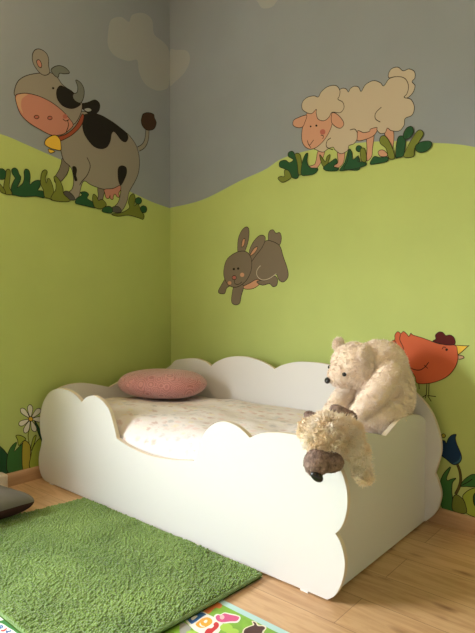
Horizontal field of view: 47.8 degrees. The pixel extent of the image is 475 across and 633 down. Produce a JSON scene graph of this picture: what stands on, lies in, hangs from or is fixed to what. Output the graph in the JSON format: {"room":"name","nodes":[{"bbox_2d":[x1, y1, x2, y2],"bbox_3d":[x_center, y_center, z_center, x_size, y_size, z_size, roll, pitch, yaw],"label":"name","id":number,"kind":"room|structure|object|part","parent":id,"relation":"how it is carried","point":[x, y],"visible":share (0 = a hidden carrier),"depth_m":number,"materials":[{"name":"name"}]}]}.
{"room":"child's bedroom","nodes":[
{"label":"child's bedroom","id":0,"kind":"room"},
{"bbox_2d":[0,0,170,453],"bbox_3d":[-2.223,-0.745,2.427,0.250,3.600,5.403,2,2,41],"label":"wall","id":1,"kind":"structure","parent":0,"point":[85,292],"depth_m":3.57,"materials":[{"name":"green paint"}]},
{"bbox_2d":[0,404,41,473],"bbox_3d":[-1.351,0.763,3.289,0.002,0.426,0.369,2,2,41],"label":"painting","id":2,"kind":"object","parent":1,"relation":"attached to","point":[26,455],"visible":0.89,"depth_m":3.33,"materials":[{"name":"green paint"}]},
{"bbox_3d":[-1.315,0.867,3.336,0.001,0.198,0.060,2,2,41],"label":"stem","id":3,"kind":"part","parent":2,"relation":"part of","materials":[{"name":"yellow paint"}]},
{"bbox_2d":[7,466,41,486],"bbox_3d":[-2.204,1.020,2.300,0.016,0.080,5.153,2,2,41],"label":"baseboard","id":4,"kind":"structure","parent":1,"relation":"attached to","point":[33,473],"depth_m":3.31,"materials":[{"name":"brown wood"}]},
{"bbox_2d":[0,168,69,201],"bbox_3d":[-1.262,-0.830,3.340,0.001,0.196,0.499,2,2,41],"label":"painting","id":5,"kind":"object","parent":1,"relation":"attached to","point":[25,189],"visible":1,"depth_m":3.32,"materials":[{"name":"green paint"}]},
{"bbox_2d":[14,49,156,212],"bbox_3d":[-0.981,-1.206,3.657,0.003,0.952,1.122,2,2,41],"label":"painting","id":6,"kind":"object","parent":1,"relation":"attached to","point":[98,152],"visible":1,"depth_m":3.57,"materials":[{"name":"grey paint"}]},
{"bbox_3d":[-1.141,-0.945,3.481,0.001,0.170,0.115,2,2,41],"label":"leg","id":7,"kind":"part","parent":6,"relation":"part of","materials":[{"name":"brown paint"}]},
{"bbox_2d":[56,85,80,108],"bbox_3d":[-1.104,-1.428,3.507,0.001,0.134,0.183,2,2,41],"label":"spot","id":8,"kind":"object","parent":6,"relation":"attached to","point":[66,98],"depth_m":3.50,"materials":[{"name":"black paint"}]},
{"bbox_2d":[72,166,76,180],"bbox_3d":[-1.078,-0.947,3.553,0.001,0.098,0.038,2,2,41],"label":"spot","id":9,"kind":"object","parent":6,"relation":"attached to","point":[74,168],"depth_m":3.55,"materials":[{"name":"black paint"}]},
{"bbox_3d":[-0.945,-0.845,3.712,0.001,0.131,0.076,2,2,41],"label":"leg","id":10,"kind":"part","parent":6,"relation":"part of","materials":[{"name":"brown paint"}]},
{"bbox_2d":[82,114,127,148],"bbox_3d":[-0.916,-1.274,3.732,0.001,0.235,0.386,2,2,41],"label":"spot","id":11,"kind":"object","parent":6,"relation":"attached to","point":[98,132],"depth_m":3.70,"materials":[{"name":"black paint"}]},
{"bbox_2d":[118,165,126,184],"bbox_3d":[-0.826,-1.011,3.844,0.001,0.145,0.082,2,2,41],"label":"spot","id":12,"kind":"object","parent":6,"relation":"attached to","point":[122,169],"depth_m":3.85,"materials":[{"name":"black paint"}]},
{"bbox_2d":[75,191,146,219],"bbox_3d":[-0.878,-0.803,3.786,0.001,0.186,0.614,2,2,41],"label":"painting","id":13,"kind":"object","parent":1,"relation":"attached to","point":[136,211],"visible":1,"depth_m":3.78,"materials":[{"name":"green paint"}]},
{"bbox_2d":[107,13,189,90],"bbox_3d":[-0.628,-1.975,3.869,0.253,0.532,0.579,2,2,41],"label":"painting","id":14,"kind":"object","parent":1,"relation":"attached to","point":[136,39],"visible":1,"depth_m":3.99,"materials":[{"name":"grey paint"}]},
{"bbox_2d":[8,478,474,632],"bbox_3d":[-0.475,1.164,0.875,5.100,0.120,5.650,2,2,41],"label":"floor","id":15,"kind":"structure","parent":0,"point":[425,582],"depth_m":2.05,"materials":[{"name":"brown wood"}]},
{"bbox_2d":[0,472,7,486],"bbox_3d":[-1.582,0.986,2.936,0.085,0.108,0.630,2,2,41],"label":"storage box","id":16,"kind":"object","parent":15,"relation":"on","point":[3,477],"visible":0.55,"depth_m":3.13,"materials":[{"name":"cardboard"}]},
{"bbox_2d":[0,485,33,519],"bbox_3d":[-1.402,0.950,2.681,0.497,0.172,0.555,1,2,37],"label":"floor cushion","id":17,"kind":"object","parent":15,"relation":"on","point":[12,501],"visible":1,"depth_m":2.69,"materials":[{"name":"grey fabric"}]},
{"bbox_2d":[0,497,262,632],"bbox_3d":[-0.699,1.037,2.323,1.407,0.035,0.835,2,2,41],"label":"shaggy rug","id":18,"kind":"object","parent":15,"relation":"on","point":[83,565],"visible":1,"depth_m":2.16,"materials":[{"name":"green carpet"}]},
{"bbox_2d":[0,600,288,632],"bbox_3d":[-0.571,1.081,1.527,2.000,0.004,1.414,2,2,41],"label":"play mat","id":19,"kind":"object","parent":15,"relation":"on","point":[223,616],"visible":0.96,"depth_m":1.87,"materials":[{"name":"multicoloured plastic"}]},
{"bbox_2d":[39,356,442,598],"bbox_3d":[-0.112,0.655,3.019,2.179,0.765,0.963,2,2,41],"label":"bed","id":20,"kind":"object","parent":15,"relation":"on","point":[247,499],"visible":0.78,"depth_m":2.46,"materials":[{"name":"white wood"}]},
{"bbox_3d":[-0.887,0.717,3.690,0.022,0.579,0.917,2,2,41],"label":"headboard","id":21,"kind":"part","parent":20,"relation":"part of","materials":[{"name":"white wood"}]},
{"bbox_3d":[-0.420,0.742,2.665,2.179,0.598,0.022,2,2,41],"label":"panel","id":22,"kind":"part","parent":20,"relation":"part of","materials":[{"name":"white wood"}]},
{"bbox_3d":[0.198,0.640,3.372,2.167,0.757,0.022,2,2,41],"label":"panel","id":23,"kind":"part","parent":20,"relation":"part of","materials":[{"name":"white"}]},
{"bbox_3d":[0.641,0.758,2.371,0.022,0.579,0.917,2,2,41],"label":"footboard","id":24,"kind":"part","parent":20,"relation":"part of","materials":[{"name":"white wood"}]},
{"bbox_3d":[-0.122,0.762,3.032,1.978,0.120,0.903,2,2,41],"label":"mattress","id":25,"kind":"object","parent":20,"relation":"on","visible":0},
{"bbox_2d":[105,395,382,459],"bbox_3d":[-0.123,0.611,3.027,1.988,0.178,0.908,2,2,41],"label":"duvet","id":26,"kind":"object","parent":25,"relation":"on","point":[169,428],"visible":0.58,"depth_m":2.87,"materials":[{"name":"fabric"}]},
{"bbox_2d":[118,369,206,398],"bbox_3d":[-0.501,0.445,3.572,0.600,0.182,0.401,0,2,14],"label":"pillow","id":27,"kind":"object","parent":26,"relation":"on","point":[145,383],"visible":1,"depth_m":3.42,"materials":[{"name":"pink fabric"}]},
{"bbox_2d":[296,404,375,489],"bbox_3d":[0.371,0.477,2.115,0.297,0.298,0.526,0,2,4],"label":"plush dog","id":28,"kind":"object","parent":26,"relation":"on","point":[331,436],"visible":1,"depth_m":1.93},
{"bbox_2d":[321,335,416,433],"bbox_3d":[0.621,0.332,2.645,0.460,0.474,0.440,2,2,41],"label":"teddy bear","id":29,"kind":"object","parent":26,"relation":"on","point":[374,379],"visible":0.88,"depth_m":2.52},
{"bbox_3d":[0.524,0.396,2.671,0.321,0.254,0.134,-1,2,-39],"label":"arm","id":30,"kind":"part","parent":29,"relation":"part of","materials":[{"name":"beige fur"}]},
{"bbox_3d":[0.657,0.346,2.508,0.292,0.307,0.150,-1,2,-30],"label":"arm","id":31,"kind":"part","parent":29,"relation":"part of","materials":[{"name":"beige fur"}]},
{"bbox_2d":[170,0,474,515],"bbox_3d":[1.191,-0.752,2.671,4.629,3.600,0.249,2,2,45],"label":"wall","id":32,"kind":"structure","parent":0,"point":[371,252],"depth_m":3.19,"materials":[{"name":"green paint"}]},
{"bbox_2d":[218,227,287,304],"bbox_3d":[0.091,-0.341,3.599,0.648,0.532,0.002,2,2,45],"label":"painting","id":33,"kind":"object","parent":32,"relation":"attached to","point":[264,260],"visible":1,"depth_m":3.58,"materials":[{"name":"brown paint"}]},
{"bbox_3d":[-0.083,-0.222,3.775,0.158,0.129,0.001,2,2,45],"label":"arm","id":34,"kind":"part","parent":33,"relation":"part of","materials":[{"name":"brown paint"}]},
{"bbox_3d":[-0.001,-0.152,3.696,0.122,0.148,0.001,2,2,45],"label":"arm","id":35,"kind":"part","parent":33,"relation":"part of","materials":[{"name":"brown paint"}]},
{"bbox_3d":[0.192,-0.228,3.502,0.188,0.073,0.001,2,2,45],"label":"leg","id":36,"kind":"part","parent":33,"relation":"part of","materials":[{"name":"brown paint"}]},
{"bbox_2d":[256,0,276,7],"bbox_3d":[0.204,-2.102,3.433,0.433,0.250,0.030,2,2,41],"label":"painting","id":37,"kind":"object","parent":32,"relation":"attached to","point":[263,3],"visible":1,"depth_m":3.45,"materials":[{"name":"grey paint"}]},
{"bbox_2d":[293,67,415,167],"bbox_3d":[0.628,-1.099,3.042,0.807,0.488,0.002,2,2,45],"label":"painting","id":38,"kind":"object","parent":32,"relation":"attached to","point":[337,118],"visible":1,"depth_m":3.00,"materials":[{"name":"beige paint"}]},
{"bbox_3d":[0.473,-0.937,3.201,0.119,0.110,0.001,2,2,45],"label":"leg","id":39,"kind":"part","parent":38,"relation":"part of","materials":[{"name":"pink paint"}]},
{"bbox_3d":[0.583,-0.907,3.093,0.088,0.101,0.001,2,2,45],"label":"leg","id":40,"kind":"part","parent":38,"relation":"part of","materials":[{"name":"pink paint"}]},
{"bbox_3d":[0.729,-0.933,2.947,0.051,0.151,0.001,2,2,45],"label":"leg","id":41,"kind":"part","parent":38,"relation":"part of","materials":[{"name":"pink paint"}]},
{"bbox_3d":[0.810,-0.943,2.866,0.061,0.144,0.001,2,2,45],"label":"leg","id":42,"kind":"part","parent":38,"relation":"part of","materials":[{"name":"pink paint"}]},
{"bbox_2d":[278,126,431,182],"bbox_3d":[0.618,-0.920,3.053,1.021,0.203,0.001,2,2,45],"label":"painting","id":43,"kind":"object","parent":32,"relation":"attached to","point":[297,166],"visible":1,"depth_m":2.99,"materials":[{"name":"green paint"}]},
{"bbox_2d":[392,331,468,400],"bbox_3d":[0.972,0.254,2.741,0.421,0.360,0.002,2,2,45],"label":"painting","id":44,"kind":"object","parent":32,"relation":"attached to","point":[433,361],"visible":0.91,"depth_m":2.73,"materials":[{"name":"orange paint"}]},
{"bbox_2d":[427,507,474,534],"bbox_3d":[1.110,1.010,2.619,4.596,0.080,0.016,2,2,45],"label":"baseboard","id":45,"kind":"structure","parent":32,"relation":"attached to","point":[462,522],"depth_m":2.65,"materials":[{"name":"brown wood"}]},
{"bbox_2d":[440,433,474,516],"bbox_3d":[1.098,0.781,2.633,0.245,0.402,0.001,2,2,45],"label":"painting","id":46,"kind":"object","parent":32,"relation":"attached to","point":[465,504],"visible":0.96,"depth_m":2.65,"materials":[{"name":"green paint"}]},
{"bbox_3d":[1.089,0.805,2.643,0.039,0.158,0.001,2,2,45],"label":"stem","id":47,"kind":"part","parent":46,"relation":"part of","materials":[{"name":"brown paint"}]}
]}

